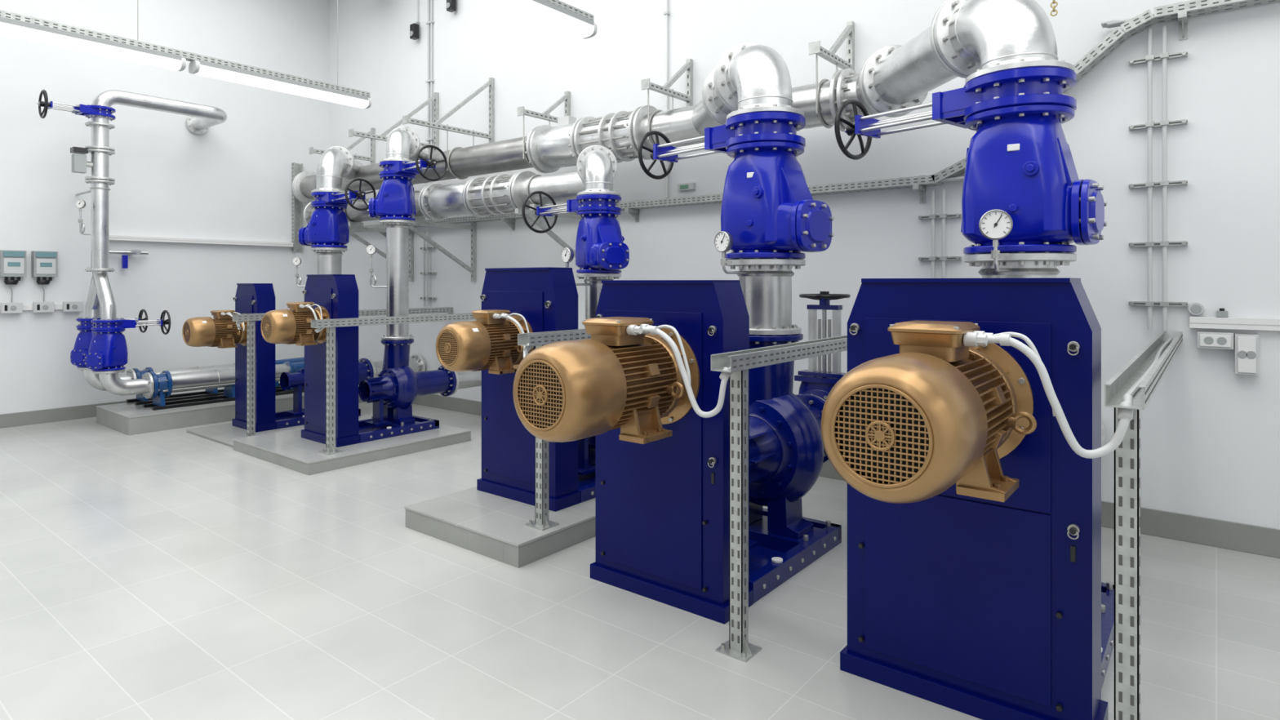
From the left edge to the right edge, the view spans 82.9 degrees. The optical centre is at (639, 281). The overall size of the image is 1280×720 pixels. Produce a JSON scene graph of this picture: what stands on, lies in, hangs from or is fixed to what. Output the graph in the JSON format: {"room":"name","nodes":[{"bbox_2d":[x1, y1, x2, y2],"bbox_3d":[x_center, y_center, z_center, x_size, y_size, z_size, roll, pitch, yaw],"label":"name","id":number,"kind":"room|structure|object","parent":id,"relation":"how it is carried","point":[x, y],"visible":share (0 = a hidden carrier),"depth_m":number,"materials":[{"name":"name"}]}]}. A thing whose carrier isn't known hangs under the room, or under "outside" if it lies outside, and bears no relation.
{"room":"mechanical room","nodes":[
{"label":"mechanical room","id":0,"kind":"room"},
{"bbox_2d":[0,0,328,414],"bbox_3d":[-7.071,-1.275,6.933,0.200,5.550,8.440,0,0,39],"label":"wall","id":1,"kind":"structure","parent":0,"point":[232,180],"depth_m":8.52,"materials":[{"name":"white paint"}]},
{"bbox_2d":[0,249,26,302],"bbox_3d":[-6.453,-0.045,7.450,0.121,0.550,0.200,0,0,39],"label":"display","id":2,"kind":"object","parent":1,"relation":"attached to","point":[12,263],"visible":1,"depth_m":7.42,"materials":[{"name":"grey plastic"}]},
{"bbox_2d":[22,303,62,310],"bbox_3d":[-7.846,0.270,5.766,0.039,0.060,5.550,0,0,39],"label":"cable trunking","id":3,"kind":"object","parent":1,"relation":"attached to","point":[56,306],"visible":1,"depth_m":7.59,"materials":[{"name":"white plastic"}]},
{"bbox_2d":[0,302,22,313],"bbox_3d":[-6.455,0.270,7.439,0.051,0.110,0.170,0,0,39],"label":"box","id":4,"kind":"object","parent":3,"relation":"attached to","point":[17,307],"visible":1,"depth_m":7.42,"materials":[{"name":"grey plastic"}]},
{"bbox_2d":[32,302,53,312],"bbox_3d":[-6.293,0.270,7.643,0.051,0.110,0.170,0,0,39],"label":"box","id":5,"kind":"object","parent":3,"relation":"attached to","point":[37,307],"visible":1,"depth_m":7.62,"materials":[{"name":"grey plastic"}]},
{"bbox_2d":[62,301,83,311],"bbox_3d":[-6.138,0.270,7.838,0.051,0.110,0.170,0,0,39],"label":"box","id":6,"kind":"object","parent":3,"relation":"attached to","point":[68,306],"visible":1,"depth_m":7.82,"materials":[{"name":"grey plastic"}]},
{"bbox_2d":[31,250,57,302],"bbox_3d":[-6.291,-0.045,7.653,0.121,0.550,0.200,0,0,39],"label":"display","id":7,"kind":"object","parent":1,"relation":"attached to","point":[44,264],"visible":1,"depth_m":7.61,"materials":[{"name":"grey plastic"}]},
{"bbox_2d":[0,400,126,427],"bbox_3d":[-6.992,1.430,6.862,0.012,0.140,8.428,0,0,39],"label":"baseboard","id":8,"kind":"structure","parent":1,"relation":"attached to","point":[18,419],"depth_m":7.72,"materials":[{"name":"grey tile"}]},
{"bbox_2d":[109,249,148,268],"bbox_3d":[-5.812,-0.275,8.190,0.369,0.250,0.281,0,0,-16],"label":"pipe","id":9,"kind":"object","parent":1,"relation":"attached to","point":[125,256],"visible":0.6,"depth_m":8.16,"materials":[{"name":"silver metal"}]},
{"bbox_2d":[109,235,293,247],"bbox_3d":[-5.337,-0.492,8.876,0.091,0.055,2.140,0,0,39],"label":"cable trunking","id":10,"kind":"object","parent":1,"relation":"attached to","point":[113,237],"visible":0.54,"depth_m":8.77,"materials":[{"name":"white plastic"}]},
{"bbox_2d":[291,162,302,252],"bbox_3d":[-4.627,-1.000,9.780,0.064,1.200,0.126,0,0,39],"label":"support bracket","id":11,"kind":"object","parent":1,"relation":"attached to","point":[296,168],"visible":0.74,"depth_m":9.79,"materials":[{"name":"metal"}]},
{"bbox_2d":[231,283,276,432],"bbox_3d":[-3.897,0.744,7.299,0.530,1.452,0.212,0,0,39],"label":"cabinet","id":12,"kind":"object","parent":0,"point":[250,298],"visible":0.62,"depth_m":7.19,"materials":[{"name":"blue metal"}]},
{"bbox_2d":[182,310,246,348],"bbox_3d":[-4.102,0.461,7.027,0.354,0.362,0.527,0,0,39],"label":"motor","id":13,"kind":"object","parent":12,"relation":"attached to","point":[221,332],"visible":0.89,"depth_m":6.94,"materials":[{"name":"brown metal"}]},
{"bbox_2d":[0,401,1279,719],"bbox_3d":[-1.787,1.600,2.854,13.550,0.200,8.640,0,0,39],"label":"floor","id":14,"kind":"structure","parent":0,"point":[175,574],"depth_m":3.26,"materials":[{"name":"tile"}]},
{"bbox_2d":[76,356,304,404],"bbox_3d":[-5.026,1.097,8.426,0.320,0.445,2.475,0,0,39],"label":"pump","id":15,"kind":"object","parent":14,"relation":"on","point":[93,380],"visible":0.4,"depth_m":8.09,"materials":[{"name":"silver metal"}]},
{"bbox_2d":[70,328,95,367],"bbox_3d":[-5.716,0.680,7.542,0.286,0.424,0.324,0,0,8],"label":"valve","id":16,"kind":"object","parent":15,"relation":"on","point":[82,342],"visible":0.51,"depth_m":7.43,"materials":[{"name":"blue paint"}]},
{"bbox_2d":[91,361,304,410],"bbox_3d":[-4.635,1.097,8.115,0.320,0.445,2.475,0,0,39],"label":"pump","id":17,"kind":"object","parent":14,"relation":"on","point":[157,387],"visible":0.79,"depth_m":7.67,"materials":[{"name":"silver metal"}]},
{"bbox_2d":[84,328,128,371],"bbox_3d":[-5.331,0.680,7.230,0.320,0.424,0.354,0,0,39],"label":"valve","id":18,"kind":"object","parent":17,"relation":"on","point":[108,349],"visible":0.95,"depth_m":7.14,"materials":[{"name":"blue paint"}]},
{"bbox_2d":[91,310,170,334],"bbox_3d":[-5.194,0.430,7.413,0.279,0.261,0.690,0,0,39],"label":"valve","id":19,"kind":"object","parent":18,"relation":"on","point":[122,323],"visible":1,"depth_m":7.30,"materials":[{"name":"blue paint"}]},
{"bbox_2d":[70,89,226,319],"bbox_3d":[-5.376,-0.832,7.989,1.130,2.425,1.545,0,0,39],"label":"riser pipe","id":20,"kind":"object","parent":19,"relation":"on","point":[201,117],"visible":0.98,"depth_m":7.38,"materials":[{"name":"silver metal"}]},
{"bbox_2d":[36,89,115,120],"bbox_3d":[-5.651,-1.730,7.272,0.281,0.281,0.640,0,0,39],"label":"valve","id":21,"kind":"object","parent":20,"relation":"attached to","point":[87,111],"visible":0.94,"depth_m":7.25,"materials":[{"name":"blue paint"}]},
{"bbox_2d":[95,385,364,435],"bbox_3d":[-4.574,1.410,8.383,1.008,0.180,2.588,0,0,39],"label":"plinth","id":22,"kind":"object","parent":14,"relation":"on","point":[126,418],"visible":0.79,"depth_m":7.48,"materials":[{"name":"concrete"}]},
{"bbox_2d":[246,320,255,436],"bbox_3d":[-3.605,0.917,6.711,0.140,1.105,0.130,0,0,39],"label":"post","id":23,"kind":"object","parent":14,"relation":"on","point":[251,325],"visible":0.9,"depth_m":6.69,"materials":[{"name":"metal"}]},
{"bbox_2d":[232,306,453,321],"bbox_3d":[-2.951,0.331,7.525,0.096,0.064,2.379,0,0,39],"label":"cable tray","id":24,"kind":"object","parent":23,"relation":"on","point":[246,317],"visible":0.51,"depth_m":7.66,"materials":[{"name":"metal"}]},
{"bbox_2d":[186,414,371,447],"bbox_3d":[-3.585,1.485,7.442,1.168,0.030,1.528,0,0,39],"label":"plinth","id":25,"kind":"object","parent":14,"relation":"on","point":[224,433],"visible":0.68,"depth_m":7.07,"materials":[{"name":"concrete"}]},
{"bbox_2d":[275,358,373,428],"bbox_3d":[-3.469,1.002,7.832,0.536,0.935,1.145,0,0,39],"label":"pump","id":26,"kind":"object","parent":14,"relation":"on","point":[295,417],"visible":0.18,"depth_m":7.62,"materials":[{"name":"blue paint"}]},
{"bbox_2d":[311,247,347,274],"bbox_3d":[-3.402,0.087,7.929,0.369,0.934,0.369,0,0,39],"label":"riser pipe","id":27,"kind":"object","parent":26,"relation":"on","point":[329,260],"visible":0.45,"depth_m":7.82,"materials":[{"name":"silver metal"}]},
{"bbox_2d":[297,204,349,248],"bbox_3d":[-3.462,-0.600,7.945,0.520,0.484,0.453,0,0,39],"label":"valve","id":28,"kind":"object","parent":27,"relation":"on","point":[327,226],"visible":0.96,"depth_m":7.79,"materials":[{"name":"blue paint"}]},
{"bbox_2d":[311,177,376,210],"bbox_3d":[-3.192,-0.895,7.726,0.955,0.334,0.370,0,0,44],"label":"valve","id":29,"kind":"object","parent":28,"relation":"on","point":[344,198],"visible":0.88,"depth_m":7.63,"materials":[{"name":"blue paint"}]},
{"bbox_2d":[311,146,364,193],"bbox_3d":[-3.449,-1.242,8.343,0.358,0.586,1.190,0,0,-6],"label":"pipe","id":30,"kind":"object","parent":29,"relation":"on","point":[336,162],"visible":0.93,"depth_m":7.88,"materials":[{"name":"silver metal"}]},
{"bbox_2d":[367,354,426,377],"bbox_3d":[-2.907,1.040,8.551,0.329,0.329,0.719,0,0,39],"label":"pipe","id":31,"kind":"object","parent":26,"relation":"attached to","point":[416,362],"visible":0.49,"depth_m":8.65,"materials":[{"name":"silver metal"}]},
{"bbox_2d":[301,274,359,447],"bbox_3d":[-2.740,0.669,6.385,0.620,1.462,0.222,0,0,39],"label":"cabinet","id":32,"kind":"object","parent":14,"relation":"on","point":[338,294],"visible":0.64,"depth_m":6.25,"materials":[{"name":"blue metal"}]},
{"bbox_2d":[260,302,329,346],"bbox_3d":[-2.909,0.356,6.116,0.354,0.362,0.468,0,0,39],"label":"motor","id":33,"kind":"object","parent":32,"relation":"attached to","point":[293,326],"visible":0.83,"depth_m":6.03,"materials":[{"name":"brown metal"}]},
{"bbox_2d":[318,327,342,455],"bbox_3d":[-2.535,0.887,5.936,0.140,1.025,0.130,0,0,39],"label":"post","id":34,"kind":"object","parent":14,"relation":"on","point":[331,449],"visible":1,"depth_m":5.92,"materials":[{"name":"metal"}]},
{"bbox_2d":[311,313,475,328],"bbox_3d":[-1.899,0.341,6.726,0.096,0.064,2.319,0,0,39],"label":"cable tray","id":35,"kind":"object","parent":34,"relation":"on","point":[318,323],"visible":0.7,"depth_m":6.29,"materials":[{"name":"metal"}]},
{"bbox_2d":[232,417,471,475],"bbox_3d":[-2.608,1.450,6.639,1.358,0.100,1.568,0,0,39],"label":"plinth","id":36,"kind":"object","parent":14,"relation":"on","point":[287,449],"visible":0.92,"depth_m":6.19,"materials":[{"name":"concrete"}]},
{"bbox_2d":[358,338,456,443],"bbox_3d":[-2.300,0.968,6.908,0.596,0.865,1.135,0,0,39],"label":"pump","id":37,"kind":"object","parent":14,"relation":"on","point":[393,394],"visible":0.92,"depth_m":6.76,"materials":[{"name":"blue paint"}]},
{"bbox_2d":[378,219,415,340],"bbox_3d":[-2.305,-0.019,6.883,0.329,1.141,0.329,0,0,39],"label":"riser pipe","id":38,"kind":"object","parent":37,"relation":"on","point":[397,230],"visible":0.98,"depth_m":6.79,"materials":[{"name":"silver metal"}]},
{"bbox_2d":[365,244,386,288],"bbox_3d":[-2.469,-0.143,6.816,0.221,0.403,0.087,0,0,9],"label":"pressure gauge","id":39,"kind":"object","parent":38,"relation":"attached to","point":[371,249],"visible":1,"depth_m":6.81,"materials":[{"name":"metal"}]},
{"bbox_2d":[367,173,416,221],"bbox_3d":[-2.349,-0.790,6.878,0.433,0.444,0.434,0,0,39],"label":"valve","id":40,"kind":"object","parent":38,"relation":"on","point":[395,198],"visible":0.95,"depth_m":6.75,"materials":[{"name":"blue paint"}]},
{"bbox_2d":[378,145,447,181],"bbox_3d":[-2.127,-1.060,6.718,0.815,0.323,0.330,0,0,43],"label":"valve","id":41,"kind":"object","parent":40,"relation":"on","point":[413,168],"visible":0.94,"depth_m":6.60,"materials":[{"name":"blue paint"}]},
{"bbox_2d":[379,126,429,163],"bbox_3d":[-2.364,-1.318,7.401,0.319,0.416,1.362,0,0,-6],"label":"pipe","id":42,"kind":"object","parent":41,"relation":"on","point":[403,144],"visible":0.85,"depth_m":6.87,"materials":[{"name":"silver metal"}]},
{"bbox_2d":[451,370,481,395],"bbox_3d":[-1.726,1.000,7.611,0.308,0.308,0.719,0,0,39],"label":"pipe","id":43,"kind":"object","parent":37,"relation":"attached to","point":[464,380],"visible":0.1,"depth_m":7.42,"materials":[{"name":"silver metal"}]},
{"bbox_2d":[404,486,595,568],"bbox_3d":[-0.482,1.438,4.806,1.028,0.125,1.788,0,0,39],"label":"plinth","id":44,"kind":"object","parent":14,"relation":"on","point":[491,526],"visible":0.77,"depth_m":4.18,"materials":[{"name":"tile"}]},
{"bbox_2d":[476,266,580,511],"bbox_3d":[-0.726,0.644,4.635,0.730,1.462,0.232,0,0,39],"label":"cabinet","id":45,"kind":"object","parent":14,"relation":"on","point":[547,297],"visible":0.68,"depth_m":4.53,"materials":[{"name":"blue metal"}]},
{"bbox_2d":[435,309,534,374],"bbox_3d":[-0.929,0.361,4.348,0.366,0.374,0.527,0,0,39],"label":"motor","id":46,"kind":"object","parent":45,"relation":"attached to","point":[489,342],"visible":0.92,"depth_m":4.23,"materials":[{"name":"brown metal"}]},
{"bbox_2d":[501,312,534,358],"bbox_3d":[-0.683,0.319,4.197,0.136,0.262,0.432,0,0,-30],"label":"conduit","id":47,"kind":"object","parent":46,"relation":"attached to","point":[526,348],"visible":0.71,"depth_m":4.24,"materials":[{"name":"grey plastic"}]},
{"bbox_2d":[524,344,559,530],"bbox_3d":[-0.553,0.865,4.090,0.140,1.020,0.130,0,0,39],"label":"post","id":48,"kind":"object","parent":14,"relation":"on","point":[541,522],"visible":0.48,"depth_m":4.07,"materials":[{"name":"metal"}]},
{"bbox_2d":[517,328,591,346],"bbox_3d":[0.148,0.321,4.962,0.096,0.064,2.529,0,0,39],"label":"cable tray","id":49,"kind":"object","parent":48,"relation":"on","point":[546,337],"visible":0.2,"depth_m":4.08,"materials":[{"name":"metal"}]},
{"bbox_2d":[577,435,595,502],"bbox_3d":[-0.323,0.955,5.137,0.736,0.840,1.045,0,0,39],"label":"pump","id":50,"kind":"object","parent":14,"relation":"on","point":[586,446],"visible":0.09,"depth_m":4.94,"materials":[{"name":"blue paint"}]},
{"bbox_2d":[576,272,621,319],"bbox_3d":[-0.290,0.241,5.127,0.319,0.621,0.319,0,0,39],"label":"riser pipe","id":51,"kind":"object","parent":50,"relation":"on","point":[593,291],"visible":0.42,"depth_m":5.04,"materials":[{"name":"silver metal"}]},
{"bbox_2d":[560,247,590,285],"bbox_3d":[-0.439,-0.102,5.002,0.108,0.260,0.222,0,0,39],"label":"pressure gauge","id":52,"kind":"object","parent":51,"relation":"attached to","point":[566,254],"visible":0.84,"depth_m":4.92,"materials":[{"name":"metal"}]},
{"bbox_2d":[575,210,629,273],"bbox_3d":[-0.252,-0.275,5.067,0.478,0.454,0.388,0,0,39],"label":"valve","id":53,"kind":"object","parent":51,"relation":"on","point":[600,247],"visible":0.94,"depth_m":4.97,"materials":[{"name":"blue paint"}]},
{"bbox_2d":[521,191,621,233],"bbox_3d":[-0.497,-0.545,5.365,0.333,0.333,0.950,0,0,-42],"label":"valve","id":54,"kind":"object","parent":53,"relation":"on","point":[589,202],"visible":0.86,"depth_m":5.20,"materials":[{"name":"blue paint"}]},
{"bbox_2d":[576,145,621,196],"bbox_3d":[-0.335,-0.801,5.520,0.310,0.422,1.102,0,0,-6],"label":"pipe","id":55,"kind":"object","parent":54,"relation":"on","point":[596,165],"visible":0.93,"depth_m":5.08,"materials":[{"name":"silver metal"}]},
{"bbox_2d":[590,280,752,624],"bbox_3d":[0.132,0.747,3.511,0.798,1.507,0.262,0,0,39],"label":"cabinet","id":56,"kind":"object","parent":14,"relation":"on","point":[662,505],"visible":0.77,"depth_m":3.35,"materials":[{"name":"blue metal"}]},
{"bbox_2d":[512,316,699,444],"bbox_3d":[-0.133,0.414,3.092,0.496,0.507,0.777,0,0,39],"label":"motor","id":57,"kind":"object","parent":56,"relation":"attached to","point":[625,377],"visible":0.97,"depth_m":2.89,"materials":[{"name":"brown metal"}]},
{"bbox_2d":[642,324,732,417],"bbox_3d":[0.198,0.366,2.984,0.411,0.362,0.110,0,0,35],"label":"conduit","id":58,"kind":"object","parent":57,"relation":"attached to","point":[653,330],"visible":0.94,"depth_m":2.94,"materials":[{"name":"grey plastic"}]},
{"bbox_2d":[715,368,761,662],"bbox_3d":[0.402,0.927,2.946,0.140,1.145,0.130,0,0,39],"label":"post","id":59,"kind":"object","parent":14,"relation":"on","point":[738,646],"visible":1,"depth_m":2.92,"materials":[{"name":"metal"}]},
{"bbox_2d":[711,334,847,372],"bbox_3d":[1.196,0.321,3.936,0.096,0.064,2.829,0,0,39],"label":"cable tray","id":60,"kind":"object","parent":59,"relation":"on","point":[740,360],"visible":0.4,"depth_m":3.12,"materials":[{"name":"metal"}]},
{"bbox_2d":[749,333,841,603],"bbox_3d":[0.631,0.892,4.134,0.802,1.215,1.325,0,0,39],"label":"pump","id":61,"kind":"object","parent":14,"relation":"on","point":[788,455],"visible":0.58,"depth_m":3.98,"materials":[{"name":"blue paint"}]},
{"bbox_2d":[725,257,805,335],"bbox_3d":[0.722,0.084,4.180,0.455,0.453,0.455,0,0,39],"label":"riser pipe","id":62,"kind":"object","parent":61,"relation":"on","point":[766,283],"visible":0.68,"depth_m":4.04,"materials":[{"name":"silver metal"}]},
{"bbox_2d":[714,231,746,274],"bbox_3d":[0.529,-0.160,4.058,0.212,0.236,0.116,0,0,-40],"label":"pressure gauge","id":63,"kind":"object","parent":62,"relation":"attached to","point":[723,240],"visible":0.98,"depth_m":3.99,"materials":[{"name":"metal"}]},
{"bbox_2d":[720,141,834,259],"bbox_3d":[0.779,-0.450,4.126,0.613,0.664,0.468,0,0,39],"label":"valve","id":64,"kind":"object","parent":62,"relation":"on","point":[769,210],"visible":0.85,"depth_m":3.98,"materials":[{"name":"blue paint"}]},
{"bbox_2d":[637,111,805,179],"bbox_3d":[0.471,-0.850,4.454,0.455,0.327,1.197,0,0,-42],"label":"valve","id":65,"kind":"object","parent":64,"relation":"on","point":[762,126],"visible":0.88,"depth_m":4.15,"materials":[{"name":"blue paint"}]},
{"bbox_2d":[691,42,804,136],"bbox_3d":[0.648,-1.201,4.829,0.441,0.570,1.748,0,0,-6],"label":"pipe","id":66,"kind":"object","parent":65,"relation":"on","point":[748,77],"visible":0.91,"depth_m":4.16,"materials":[{"name":"silver metal"}]},
{"bbox_2d":[840,277,1107,719],"bbox_3d":[1.179,0.744,2.626,0.850,1.512,0.262,0,0,39],"label":"cabinet","id":67,"kind":"object","parent":14,"relation":"on","point":[984,609],"visible":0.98,"depth_m":2.45,"materials":[{"name":"blue metal"}]},
{"bbox_2d":[821,320,1036,503],"bbox_3d":[0.896,0.384,2.216,0.496,0.507,0.787,0,0,39],"label":"motor","id":68,"kind":"object","parent":67,"relation":"attached to","point":[926,418],"visible":1,"depth_m":1.97,"materials":[{"name":"brown metal"}]},
{"bbox_2d":[986,332,1133,458],"bbox_3d":[1.223,0.329,2.130,0.392,0.350,0.127,0,0,27],"label":"conduit","id":69,"kind":"object","parent":68,"relation":"attached to","point":[1125,415],"visible":0.93,"depth_m":2.08,"materials":[{"name":"grey plastic"}]},
{"bbox_2d":[1101,582,1114,688],"bbox_3d":[1.691,0.892,3.268,0.776,1.215,1.360,0,0,39],"label":"pump","id":70,"kind":"object","parent":14,"relation":"on","point":[1108,588],"visible":0.07,"depth_m":2.97,"materials":[{"name":"blue paint"}]},
{"bbox_2d":[963,251,1076,278],"bbox_3d":[1.754,0.084,3.358,0.463,0.453,0.463,0,0,39],"label":"flange","id":71,"kind":"object","parent":70,"relation":"on","point":[1039,264],"visible":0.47,"depth_m":3.21,"materials":[{"name":"silver metal"}]},
{"bbox_2d":[978,208,1013,271],"bbox_3d":[1.586,-0.176,3.187,0.133,0.268,0.240,0,0,39],"label":"pressure gauge","id":72,"kind":"object","parent":71,"relation":"attached to","point":[997,224],"visible":0.99,"depth_m":3.11,"materials":[{"name":"metal"}]},
{"bbox_2d":[960,103,1106,254],"bbox_3d":[1.794,-0.450,3.323,0.568,0.664,0.468,0,0,39],"label":"valve","id":73,"kind":"object","parent":71,"relation":"on","point":[1020,163],"visible":0.88,"depth_m":3.17,"materials":[{"name":"blue paint"}]},
{"bbox_2d":[834,66,1076,159],"bbox_3d":[1.515,-0.850,3.619,0.463,0.337,1.170,0,0,-42],"label":"valve","id":74,"kind":"object","parent":73,"relation":"on","point":[1037,85],"visible":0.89,"depth_m":3.35,"materials":[{"name":"blue paint"}]},
{"bbox_2d":[855,0,1075,117],"bbox_3d":[1.681,-1.203,4.006,0.449,0.574,1.752,0,0,-6],"label":"pipe","id":75,"kind":"object","parent":74,"relation":"on","point":[970,40],"visible":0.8,"depth_m":3.64,"materials":[{"name":"silver metal"}]},
{"bbox_2d":[1114,407,1140,719],"bbox_3d":[1.431,0.927,2.127,0.140,1.145,0.130,0,0,39],"label":"post","id":76,"kind":"object","parent":14,"relation":"on","point":[1127,455],"visible":0.95,"depth_m":2.10,"materials":[{"name":"metal"}]},
{"bbox_2d":[1104,330,1182,409],"bbox_3d":[2.225,0.321,3.117,0.096,0.064,2.829,0,0,39],"label":"cable tray","id":77,"kind":"object","parent":76,"relation":"on","point":[1140,377],"visible":1,"depth_m":2.47,"materials":[{"name":"metal"}]},
{"bbox_2d":[328,0,1279,529],"bbox_3d":[0.842,-1.275,6.155,13.550,5.550,0.200,0,0,39],"label":"wall","id":78,"kind":"structure","parent":0,"point":[1210,433],"depth_m":5.23,"materials":[{"name":"white paint"}]},
{"bbox_2d":[309,127,375,194],"bbox_3d":[-3.731,-1.539,9.122,0.080,0.922,0.851,0,0,39],"label":"support bracket","id":79,"kind":"object","parent":78,"relation":"attached to","point":[312,150],"visible":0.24,"depth_m":9.31,"materials":[{"name":"metal"}]},
{"bbox_2d":[343,208,413,281],"bbox_3d":[-3.118,-0.476,8.527,0.060,0.952,1.019,0,0,39],"label":"bracket","id":80,"kind":"object","parent":78,"relation":"attached to","point":[356,226],"visible":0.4,"depth_m":8.55,"materials":[{"name":"metal"}]},
{"bbox_2d":[348,92,439,185],"bbox_3d":[-2.748,-1.659,8.173,0.080,1.162,1.111,0,0,39],"label":"support bracket","id":81,"kind":"object","parent":78,"relation":"attached to","point":[435,97],"visible":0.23,"depth_m":8.41,"materials":[{"name":"metal"}]},
{"bbox_2d":[419,231,436,306],"bbox_3d":[-2.550,-0.150,8.679,0.280,0.900,0.074,0,0,39],"label":"conduit","id":82,"kind":"object","parent":78,"relation":"attached to","point":[424,248],"visible":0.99,"depth_m":8.63,"materials":[{"name":"grey plastic"}]},
{"bbox_2d":[425,0,434,153],"bbox_3d":[-2.516,-2.740,8.673,0.120,2.580,0.040,0,0,39],"label":"conduit","id":83,"kind":"object","parent":78,"relation":"attached to","point":[431,22],"visible":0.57,"depth_m":8.65,"materials":[{"name":"grey plastic"}]},
{"bbox_2d":[408,191,476,281],"bbox_3d":[-2.179,-0.476,7.780,0.060,0.952,1.019,0,0,39],"label":"bracket","id":84,"kind":"object","parent":78,"relation":"attached to","point":[420,220],"visible":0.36,"depth_m":7.95,"materials":[{"name":"metal"}]},
{"bbox_2d":[402,77,494,179],"bbox_3d":[-1.965,-1.659,7.551,0.080,1.162,1.111,0,0,39],"label":"support bracket","id":85,"kind":"object","parent":78,"relation":"attached to","point":[491,83],"visible":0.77,"depth_m":7.67,"materials":[{"name":"metal"}]},
{"bbox_2d":[517,91,570,167],"bbox_3d":[-0.914,-1.489,7.008,0.080,0.822,0.651,0,0,39],"label":"support bracket","id":86,"kind":"object","parent":78,"relation":"attached to","point":[566,98],"visible":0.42,"depth_m":7.03,"materials":[{"name":"metal"}]},
{"bbox_2d":[515,174,581,257],"bbox_3d":[-0.747,-0.476,6.640,0.060,0.952,1.019,0,0,39],"label":"bracket","id":87,"kind":"object","parent":78,"relation":"attached to","point":[530,213],"visible":0.44,"depth_m":6.47,"materials":[{"name":"metal"}]},
{"bbox_2d":[302,170,584,225],"bbox_3d":[-2.162,-0.810,7.447,4.620,0.379,0.379,0,0,39],"label":"pipe","id":88,"kind":"object","parent":87,"relation":"on","point":[500,194],"visible":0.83,"depth_m":6.72,"materials":[{"name":"metal"}]},
{"bbox_2d":[662,0,670,198],"bbox_3d":[0.238,-2.390,6.481,0.045,3.280,0.040,0,0,39],"label":"conduit","id":89,"kind":"object","parent":78,"relation":"attached to","point":[666,13],"visible":0.68,"depth_m":6.47,"materials":[{"name":"white plastic"}]},
{"bbox_2d":[640,58,693,145],"bbox_3d":[0.243,-1.509,6.086,0.080,0.862,0.651,0,0,39],"label":"support bracket","id":90,"kind":"object","parent":78,"relation":"attached to","point":[687,67],"visible":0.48,"depth_m":6.13,"materials":[{"name":"metal"}]},
{"bbox_2d":[350,0,1279,237],"bbox_3d":[0.749,-1.075,5.998,12.900,1.050,0.159,0,0,39],"label":"cable tray","id":91,"kind":"object","parent":78,"relation":"attached to","point":[1181,11],"visible":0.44,"depth_m":4.85,"materials":[{"name":"metal"}]},
{"bbox_2d":[808,20,854,128],"bbox_3d":[1.386,-1.509,5.177,0.080,0.862,0.651,0,0,39],"label":"support bracket","id":92,"kind":"object","parent":78,"relation":"attached to","point":[814,47],"visible":0.78,"depth_m":5.17,"materials":[{"name":"metal"}]},
{"bbox_2d":[292,68,878,204],"bbox_3d":[-1.435,-1.269,7.277,7.711,0.481,0.443,0,0,39],"label":"pipe","id":93,"kind":"object","parent":92,"relation":"attached to","point":[548,148],"visible":0.64,"depth_m":6.33,"materials":[{"name":"metal"}]},
{"bbox_2d":[413,394,1279,558],"bbox_3d":[0.780,1.423,6.069,13.138,0.155,0.012,0,0,39],"label":"baseboard","id":94,"kind":"structure","parent":78,"relation":"attached to","point":[1256,540],"depth_m":4.18,"materials":[{"name":"grey tile"}]},
{"bbox_2d":[918,189,961,278],"bbox_3d":[2.066,-0.290,5.004,0.280,0.680,0.074,0,0,39],"label":"conduit","id":95,"kind":"object","parent":78,"relation":"attached to","point":[943,215],"visible":0.9,"depth_m":4.97,"materials":[{"name":"grey plastic"}]},
{"bbox_2d":[1128,26,1187,329],"bbox_3d":[3.029,-0.600,4.238,0.280,1.760,0.074,0,0,39],"label":"conduit","id":96,"kind":"object","parent":78,"relation":"attached to","point":[1165,55],"visible":1,"depth_m":4.22,"materials":[{"name":"grey plastic"}]},
{"bbox_2d":[1197,331,1233,349],"bbox_3d":[3.234,0.330,4.071,0.160,0.090,0.079,0,0,39],"label":"box","id":97,"kind":"object","parent":78,"relation":"attached to","point":[1206,340],"visible":1,"depth_m":4.04,"materials":[{"name":"grey plastic"}]},
{"bbox_2d":[1189,316,1279,330],"bbox_3d":[4.491,0.233,3.089,3.420,0.065,0.051,0,0,39],"label":"cable trunking","id":98,"kind":"object","parent":78,"relation":"attached to","point":[1208,322],"visible":1,"depth_m":4.01,"materials":[{"name":"white plastic"}]},
{"bbox_2d":[1234,333,1258,375],"bbox_3d":[3.340,0.400,3.987,0.100,0.220,0.079,0,0,39],"label":"box","id":99,"kind":"object","parent":78,"relation":"attached to","point":[1246,345],"visible":1,"depth_m":3.96,"materials":[{"name":"grey plastic"}]},
{"bbox_3d":[1.367,0.940,4.989,0.442,0.442,0.969,0,0,39],"label":"pipe","id":100,"kind":"object","parent":78,"relation":"attached to","visible":0},
{"bbox_2d":[794,351,846,399],"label":"valve","id":101,"kind":"object","parent":100,"relation":"attached to","point":[820,383],"depth_m":4.79,"materials":[{"name":"blue paint"}]},
{"bbox_2d":[799,291,850,340],"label":"valve","id":102,"kind":"object","parent":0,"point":[824,298],"depth_m":4.79,"materials":[{"name":"blue paint"}]},
{"bbox_3d":[-1.787,-4.150,2.854,13.550,0.200,8.640,0,0,39],"label":"ceiling","id":103,"kind":"structure","parent":0,"visible":0},
{"bbox_2d":[0,0,371,108],"bbox_3d":[-3.590,-2.853,5.734,0.150,2.385,3.140,0,0,39],"label":"fluorescent light fixture","id":104,"kind":"object","parent":103,"relation":"hanging from","point":[15,25],"visible":1,"depth_m":5.57,"materials":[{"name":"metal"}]},
{"bbox_2d":[484,0,597,39],"bbox_3d":[-1.319,-2.853,3.721,0.150,2.385,3.140,0,0,39],"label":"fluorescent light fixture","id":105,"kind":"object","parent":103,"relation":"hanging from","point":[557,14],"visible":1,"depth_m":4.64,"materials":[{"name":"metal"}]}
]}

